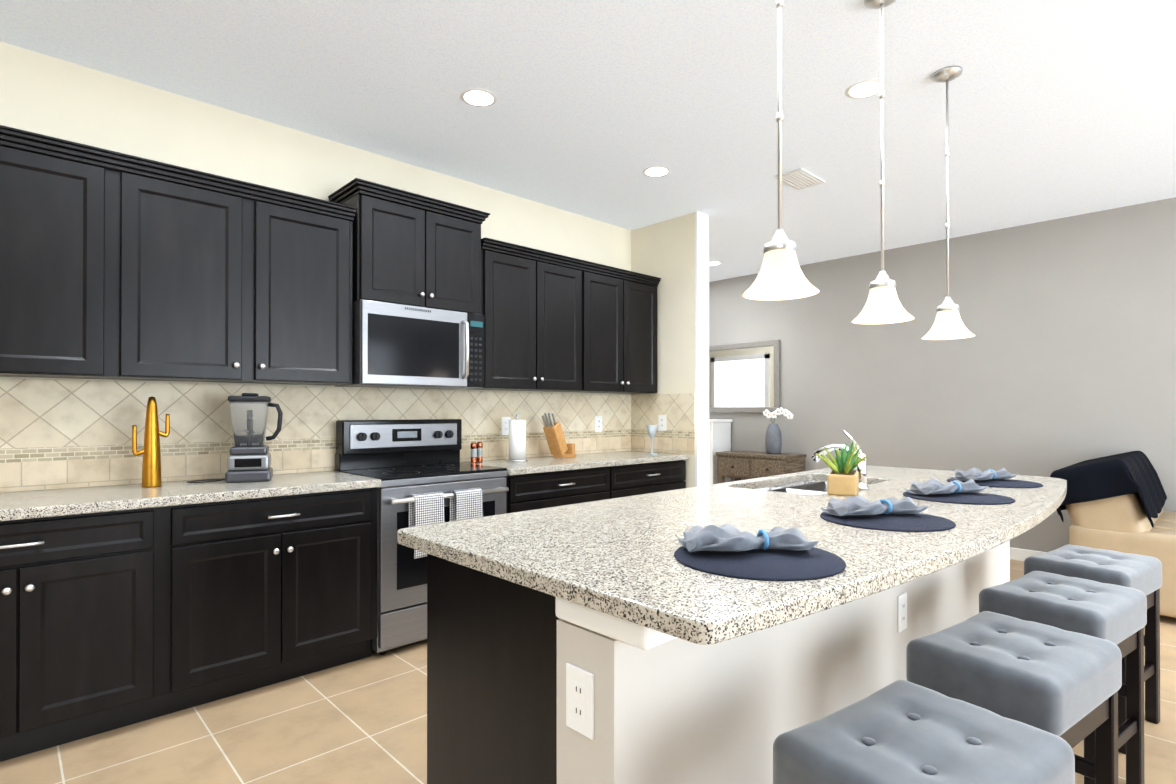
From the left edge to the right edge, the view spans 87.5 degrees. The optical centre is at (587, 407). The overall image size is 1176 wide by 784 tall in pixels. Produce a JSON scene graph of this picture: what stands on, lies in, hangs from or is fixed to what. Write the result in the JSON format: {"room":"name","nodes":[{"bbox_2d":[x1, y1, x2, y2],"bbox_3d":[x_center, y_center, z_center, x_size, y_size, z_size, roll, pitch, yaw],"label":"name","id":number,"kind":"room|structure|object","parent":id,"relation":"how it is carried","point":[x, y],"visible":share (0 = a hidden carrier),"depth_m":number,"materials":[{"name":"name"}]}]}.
{"room":"kitchen","nodes":[
{"label":"kitchen","id":0,"kind":"room"},
{"bbox_2d":[0,41,630,492],"bbox_3d":[-2.352,-0.136,2.817,7.710,2.830,0.152,0,0,-44],"label":"wall","id":1,"kind":"structure","parent":0,"point":[64,433],"depth_m":3.16,"materials":[{"name":"beige paint"}]},
{"bbox_2d":[0,129,119,379],"bbox_3d":[-2.313,-0.591,2.536,0.526,0.918,0.326,0,0,-44],"label":"upper cabinet","id":2,"kind":"object","parent":1,"relation":"attached to","point":[114,265],"depth_m":2.48,"materials":[{"name":"black wood"}]},
{"bbox_2d":[116,157,355,385],"bbox_3d":[-1.749,-0.588,3.074,1.034,0.918,0.326,0,0,-44],"label":"upper cabinet","id":3,"kind":"object","parent":1,"relation":"attached to","point":[217,280],"depth_m":2.90,"materials":[{"name":"black wood"}]},
{"bbox_2d":[334,194,484,389],"bbox_3d":[-1.037,-0.636,3.672,0.790,1.030,0.441,0,0,-44],"label":"upper cabinet","id":4,"kind":"object","parent":1,"relation":"attached to","point":[418,319],"visible":1,"depth_m":3.52,"materials":[{"name":"black wood"}]},
{"bbox_2d":[328,178,489,223],"bbox_3d":[-1.056,-1.185,3.694,0.858,0.064,0.389,0,0,-44],"label":"crown molding","id":5,"kind":"structure","parent":4,"relation":"attached to","point":[349,190],"depth_m":3.49,"materials":[{"name":"black wood"}]},
{"bbox_2d":[334,299,484,389],"bbox_3d":[-1.037,-0.351,3.671,0.780,0.460,0.441,0,0,-44],"label":"microwave","id":6,"kind":"object","parent":4,"relation":"in","point":[396,343],"depth_m":3.50,"materials":[{"name":"metal"}]},
{"bbox_2d":[501,417,510,434],"bbox_3d":[-0.585,0.132,4.390,0.080,0.130,0.008,0,0,-44],"label":"outlet","id":7,"kind":"object","parent":1,"relation":"attached to","point":[504,425],"visible":0.9,"depth_m":4.38,"materials":[{"name":"white plastic"}]},
{"bbox_2d":[473,241,584,392],"bbox_3d":[-0.464,-0.582,4.299,0.875,0.918,0.326,0,0,-44],"label":"upper cabinet","id":8,"kind":"object","parent":1,"relation":"attached to","point":[554,322],"depth_m":4.16,"materials":[{"name":"black wood"}]},
{"bbox_2d":[595,416,601,431],"bbox_3d":[0.088,0.136,5.032,0.080,0.130,0.008,0,0,-44],"label":"outlet","id":9,"kind":"object","parent":1,"relation":"attached to","point":[598,423],"visible":1,"depth_m":5.03,"materials":[{"name":"white plastic"}]},
{"bbox_2d":[585,265,659,393],"bbox_3d":[0.160,-0.579,4.895,0.850,0.918,0.326,0,0,-44],"label":"upper cabinet","id":10,"kind":"object","parent":1,"relation":"attached to","point":[621,308],"depth_m":4.76,"materials":[{"name":"black wood"}]},
{"bbox_2d":[0,559,1175,783],"bbox_3d":[0.374,1.323,1.603,9.990,0.100,10.400,0,0,-44],"label":"floor","id":11,"kind":"structure","parent":0,"point":[362,721],"depth_m":2.36,"materials":[{"name":"tile"}]},
{"bbox_2d":[0,506,167,761],"bbox_3d":[-2.236,0.837,2.405,0.856,0.880,0.610,0,0,-44],"label":"base cabinet","id":12,"kind":"object","parent":11,"relation":"on","point":[111,620],"depth_m":2.31,"materials":[{"name":"black wood"}]},
{"bbox_2d":[0,471,380,520],"bbox_3d":[-2.527,0.376,2.104,3.517,0.040,0.632,0,0,-44],"label":"countertop","id":13,"kind":"structure","parent":12,"relation":"on","point":[19,505],"depth_m":2.59,"materials":[{"name":"stone"}]},
{"bbox_2d":[132,396,169,487],"bbox_3d":[-1.977,0.154,2.780,0.140,0.410,0.076,0,0,-44],"label":"cactus","id":14,"kind":"object","parent":13,"relation":"on","point":[151,468],"visible":1,"depth_m":2.76,"materials":[{"name":"gold metal"}]},
{"bbox_2d":[187,393,282,482],"bbox_3d":[-1.714,0.145,3.000,0.387,0.431,0.254,0,0,-44],"label":"blender","id":15,"kind":"object","parent":13,"relation":"on","point":[249,459],"visible":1,"depth_m":2.96,"materials":[{"name":"silver plastic"}]},
{"bbox_2d":[168,488,376,713],"bbox_3d":[-1.597,0.840,3.014,0.909,0.880,0.610,0,0,-44],"label":"base cabinet","id":16,"kind":"object","parent":11,"relation":"on","point":[262,592],"depth_m":2.75,"materials":[{"name":"black wood"}]},
{"bbox_2d":[335,419,508,654],"bbox_3d":[-0.947,0.678,3.571,0.794,1.210,0.653,0,0,-44],"label":"range","id":17,"kind":"object","parent":11,"relation":"on","point":[403,460],"visible":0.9,"depth_m":3.41,"materials":[{"name":"metal"}]},
{"bbox_2d":[408,492,444,558],"bbox_3d":[-0.845,0.614,3.235,0.192,0.326,0.058,0,0,-44],"label":"tea towel","id":18,"kind":"object","parent":17,"relation":"hanging from","point":[426,508],"visible":0.54,"depth_m":3.21,"materials":[{"name":"white fabric"}]},
{"bbox_2d":[449,488,482,520],"bbox_3d":[-0.669,0.614,3.402,0.192,0.326,0.058,0,0,-44],"label":"tea towel","id":19,"kind":"object","parent":17,"relation":"hanging from","point":[466,503],"visible":0.65,"depth_m":3.38,"materials":[{"name":"white fabric"}]},
{"bbox_2d":[505,466,612,513],"bbox_3d":[-0.371,0.846,4.184,0.883,0.880,0.610,0,0,-44],"label":"base cabinet","id":20,"kind":"object","parent":11,"relation":"on","point":[527,492],"depth_m":3.93,"materials":[{"name":"black wood"}]},
{"bbox_2d":[460,451,688,475],"bbox_3d":[-0.051,0.388,4.465,1.733,0.040,0.632,0,0,-44],"label":"countertop","id":21,"kind":"structure","parent":20,"relation":"on","point":[532,465],"depth_m":4.25,"materials":[{"name":"stone"}]},
{"bbox_2d":[470,442,479,462],"bbox_3d":[-0.750,0.297,4.032,0.041,0.137,0.041,0,0,37],"label":"grinder","id":22,"kind":"object","parent":21,"relation":"on","point":[476,452],"depth_m":4.02,"materials":[{"name":"orange metal"}]},
{"bbox_2d":[480,442,482,462],"bbox_3d":[-0.723,0.297,4.100,0.041,0.137,0.041,0,0,37],"label":"grinder","id":23,"kind":"object","parent":21,"relation":"on","point":[481,444],"depth_m":4.09,"materials":[{"name":"orange metal"}]},
{"bbox_2d":[506,414,527,461],"bbox_3d":[-0.484,0.204,4.204,0.150,0.324,0.150,0,0,-44],"label":"paper towel","id":24,"kind":"object","parent":21,"relation":"on","point":[517,440],"visible":1,"depth_m":4.15,"materials":[{"name":"white paper"}]},
{"bbox_2d":[541,413,575,457],"bbox_3d":[-0.217,0.203,4.484,0.316,0.330,0.149,0,0,-44],"label":"knife block","id":25,"kind":"object","parent":21,"relation":"on","point":[559,446],"visible":1,"depth_m":4.43,"materials":[{"name":"brown wood"}]},
{"bbox_2d":[646,425,657,454],"bbox_3d":[0.504,0.255,4.841,0.090,0.230,0.090,0,0,-44],"label":"wine glass","id":26,"kind":"object","parent":21,"relation":"on","point":[651,429],"visible":1,"depth_m":4.82,"materials":[{"name":"glass"}]},
{"bbox_2d":[613,460,685,497],"bbox_3d":[0.255,0.849,4.781,0.847,0.880,0.610,0,0,-44],"label":"base cabinet","id":27,"kind":"object","parent":11,"relation":"on","point":[635,479],"depth_m":4.55,"materials":[{"name":"black wood"}]},
{"bbox_2d":[427,477,1009,783],"bbox_3d":[0.909,0.838,2.493,3.050,0.880,0.734,0,0,-44],"label":"kitchen island","id":28,"kind":"object","parent":11,"relation":"on","point":[700,677],"depth_m":1.45,"materials":[{"name":"paint"}]},
{"bbox_2d":[566,663,593,739],"bbox_3d":[-0.017,0.597,1.250,0.008,0.130,0.080,0,0,-44],"label":"outlet","id":29,"kind":"object","parent":28,"relation":"attached to","point":[580,700],"visible":1,"depth_m":1.25,"materials":[{"name":"white plastic"}]},
{"bbox_2d":[397,465,1066,676],"bbox_3d":[0.993,0.405,2.422,3.130,0.095,1.235,0,0,-44],"label":"island countertop","id":30,"kind":"structure","parent":28,"relation":"on","point":[614,557],"depth_m":1.62,"materials":[{"name":"beige stone"}]},
{"bbox_2d":[674,546,845,580],"bbox_3d":[0.394,0.350,1.434,0.384,0.006,0.384,0,0,-44],"label":"placemat","id":31,"kind":"object","parent":30,"relation":"on","point":[812,563],"visible":0.79,"depth_m":1.36,"materials":[{"name":"blue fabric"}]},
{"bbox_2d":[678,524,818,551],"bbox_3d":[0.379,0.311,1.479,0.296,0.063,0.292,0,0,-44],"label":"napkin","id":32,"kind":"object","parent":31,"relation":"on","point":[726,537],"visible":1,"depth_m":1.45,"materials":[{"name":"fabric"}]},
{"bbox_2d":[811,430,868,489],"bbox_3d":[1.130,0.230,2.765,0.060,0.259,0.260,0,0,-44],"label":"faucet","id":33,"kind":"object","parent":30,"relation":"on","point":[862,468],"visible":0.67,"depth_m":2.69,"materials":[{"name":"silver metal"}]},
{"bbox_2d":[814,439,867,495],"bbox_3d":[1.083,0.247,2.586,0.277,0.223,0.180,0,0,-44],"label":"succulent planter","id":34,"kind":"object","parent":30,"relation":"on","point":[843,478],"visible":1,"depth_m":2.51,"materials":[{"name":"plant"}]},
{"bbox_2d":[820,512,955,531],"bbox_3d":[0.937,0.352,1.938,0.384,0.006,0.384,0,0,-44],"label":"placemat","id":35,"kind":"object","parent":30,"relation":"on","point":[916,522],"visible":0.73,"depth_m":1.88,"materials":[{"name":"blue fabric"}]},
{"bbox_2d":[820,496,928,515],"bbox_3d":[0.921,0.313,1.982,0.306,0.063,0.267,0,0,-44],"label":"napkin","id":36,"kind":"object","parent":35,"relation":"on","point":[856,505],"visible":1,"depth_m":1.95,"materials":[{"name":"fabric"}]},
{"bbox_2d":[903,491,1014,504],"bbox_3d":[1.465,0.355,2.441,0.384,0.006,0.384,0,0,-44],"label":"placemat","id":37,"kind":"object","parent":30,"relation":"on","point":[975,498],"visible":0.79,"depth_m":2.37,"materials":[{"name":"blue fabric"}]},
{"bbox_2d":[905,479,988,494],"bbox_3d":[1.449,0.316,2.486,0.311,0.063,0.245,0,0,-44],"label":"napkin","id":38,"kind":"object","parent":37,"relation":"on","point":[933,486],"visible":1,"depth_m":2.44,"materials":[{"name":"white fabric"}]},
{"bbox_2d":[947,478,1042,487],"bbox_3d":[1.929,0.357,2.925,0.384,0.006,0.384,0,0,-44],"label":"placemat","id":39,"kind":"object","parent":30,"relation":"on","point":[1004,483],"visible":0.75,"depth_m":2.86,"materials":[{"name":"blue fabric"}]},
{"bbox_2d":[950,468,1017,480],"bbox_3d":[1.913,0.318,2.970,0.312,0.063,0.229,0,0,-44],"label":"napkin","id":40,"kind":"object","parent":39,"relation":"on","point":[978,474],"visible":0.98,"depth_m":2.92,"materials":[{"name":"fabric"}]},
{"bbox_2d":[897,592,906,632],"bbox_3d":[1.131,0.737,2.210,0.080,0.130,0.008,0,0,-44],"label":"outlet","id":41,"kind":"object","parent":28,"relation":"attached to","point":[902,612],"visible":1,"depth_m":2.20,"materials":[{"name":"white plastic"}]},
{"bbox_2d":[709,419,732,484],"bbox_3d":[1.377,0.722,7.247,0.413,1.160,0.500,0,0,-44],"label":"base cabinet","id":42,"kind":"object","parent":11,"relation":"on","point":[719,435],"visible":0.12,"depth_m":7.03,"materials":[{"name":"wood"}]},
{"bbox_2d":[716,450,805,482],"bbox_3d":[1.872,0.899,6.710,0.435,0.800,0.870,0,0,-44],"label":"console table","id":43,"kind":"object","parent":11,"relation":"on","point":[738,465],"visible":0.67,"depth_m":6.54,"materials":[{"name":"brown wood"}]},
{"bbox_2d":[763,407,792,453],"bbox_3d":[2.040,0.248,6.563,0.172,0.501,0.374,0,0,-44],"label":"vase","id":44,"kind":"object","parent":43,"relation":"on","point":[773,440],"visible":1,"depth_m":6.54,"materials":[{"name":"ceramic"}]},
{"bbox_2d":[773,680,1074,783],"bbox_3d":[0.614,0.936,1.129,0.455,0.670,0.340,0,0,-35],"label":"stool","id":45,"kind":"object","parent":11,"relation":"on","point":[901,732],"visible":1,"depth_m":1.10,"materials":[{"name":"fabric"}]},
{"bbox_2d":[906,611,1121,783],"bbox_3d":[1.106,0.938,1.598,0.455,0.670,0.340,0,0,-35],"label":"stool","id":46,"kind":"object","parent":11,"relation":"on","point":[1065,685],"visible":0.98,"depth_m":1.51,"materials":[{"name":"fabric"}]},
{"bbox_2d":[979,571,1146,783],"bbox_3d":[1.591,0.941,2.061,0.455,0.670,0.340,0,0,-35],"label":"stool","id":47,"kind":"object","parent":11,"relation":"on","point":[1116,614],"visible":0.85,"depth_m":2.00,"materials":[{"name":"fabric"}]},
{"bbox_2d":[1024,545,1161,753],"bbox_3d":[2.061,0.943,2.509,0.455,0.670,0.340,0,0,-35],"label":"stool","id":48,"kind":"object","parent":11,"relation":"on","point":[1143,573],"visible":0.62,"depth_m":2.46,"materials":[{"name":"fabric"}]},
{"bbox_2d":[1066,493,1175,617],"bbox_3d":[3.878,0.820,4.010,1.200,0.930,1.143,0,0,-44],"label":"sofa","id":49,"kind":"object","parent":11,"relation":"on","point":[1122,523],"visible":0.54,"depth_m":3.77,"materials":[{"name":"beige fabric"}]},
{"bbox_2d":[1050,451,1166,527],"bbox_3d":[3.613,0.532,4.241,1.226,0.424,0.515,0,0,-44],"label":"throw blanket","id":50,"kind":"object","parent":49,"relation":"on","point":[1131,472],"visible":0.88,"depth_m":3.87,"materials":[{"name":"black fabric"}]},
{"bbox_2d":[0,0,1175,281],"bbox_3d":[0.374,-1.607,1.618,9.990,0.100,10.400,0,0,-44],"label":"ceiling","id":51,"kind":"structure","parent":0,"point":[1062,108],"depth_m":3.04,"materials":[{"name":"white paint"}]},
{"bbox_2d":[460,88,496,106],"bbox_3d":[-0.546,-1.548,3.075,0.184,0.002,0.184,0,0,-44],"label":"recessed light","id":52,"kind":"object","parent":51,"relation":"in","point":[476,97],"visible":1,"depth_m":3.07,"materials":[{"name":"white"}]},
{"bbox_2d":[642,166,670,176],"bbox_3d":[0.449,-1.543,4.024,0.184,0.002,0.184,0,0,-44],"label":"recessed light","id":53,"kind":"object","parent":51,"relation":"in","point":[656,171],"visible":1,"depth_m":4.02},
{"bbox_2d":[709,261,721,265],"bbox_3d":[1.329,-1.530,6.535,0.184,0.002,0.184,0,0,-44],"label":"recessed light","id":54,"kind":"object","parent":51,"relation":"in","point":[713,263],"visible":0.67,"depth_m":6.53,"materials":[{"name":"white"}]},
{"bbox_2d":[742,0,819,299],"bbox_3d":[0.558,-0.943,1.790,0.216,1.225,0.216,0,0,-44],"label":"pendant light","id":55,"kind":"object","parent":51,"relation":"hanging from","point":[780,276],"visible":1,"depth_m":1.77,"materials":[{"name":"white glass"}]},
{"bbox_2d":[774,168,824,189],"bbox_3d":[1.427,-1.536,4.142,0.340,0.016,0.200,0,0,-44],"label":"ceiling vent","id":56,"kind":"object","parent":51,"relation":"in","point":[799,178],"visible":0.94,"depth_m":4.12,"materials":[{"name":"white metal"}]},
{"bbox_2d":[845,79,885,98],"bbox_3d":[1.351,-1.548,2.991,0.184,0.002,0.184,0,0,-44],"label":"recessed light","id":57,"kind":"object","parent":51,"relation":"in","point":[862,89],"visible":0.96,"depth_m":2.99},
{"bbox_2d":[852,0,914,323],"bbox_3d":[1.108,-0.941,2.315,0.216,1.225,0.216,0,0,-44],"label":"pendant light","id":58,"kind":"object","parent":51,"relation":"hanging from","point":[883,304],"visible":1,"depth_m":2.31,"materials":[{"name":"white glass"}]},
{"bbox_2d":[921,66,974,339],"bbox_3d":[1.666,-0.938,2.846,0.216,1.225,0.216,0,0,-44],"label":"pendant light","id":59,"kind":"object","parent":51,"relation":"hanging from","point":[948,324],"visible":1,"depth_m":2.83,"materials":[{"name":"white glass"}]},
{"bbox_2d":[631,211,708,487],"bbox_3d":[0.668,-0.124,5.122,0.166,2.830,0.704,0,0,-44],"label":"wall","id":60,"kind":"structure","parent":0,"point":[673,254],"depth_m":4.94,"materials":[{"name":"beige paint"}]},
{"bbox_2d":[658,415,665,430],"bbox_3d":[0.611,0.126,5.054,0.008,0.130,0.080,0,0,-44],"label":"outlet","id":61,"kind":"object","parent":60,"relation":"attached to","point":[661,422],"visible":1,"depth_m":5.05,"materials":[{"name":"white plastic"}]},
{"bbox_2d":[709,197,1175,560],"bbox_3d":[3.929,-0.124,5.001,0.165,2.830,10.400,0,0,-44],"label":"wall","id":62,"kind":"structure","parent":0,"point":[1064,356],"depth_m":5.32,"materials":[{"name":"grey paint"}]},
{"bbox_2d":[709,339,779,412],"bbox_3d":[1.687,-0.343,7.230,0.035,0.810,1.240,0,0,-44],"label":"wall mirror","id":63,"kind":"object","parent":62,"relation":"attached to","point":[744,377],"visible":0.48,"depth_m":7.10,"materials":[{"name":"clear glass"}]}
]}

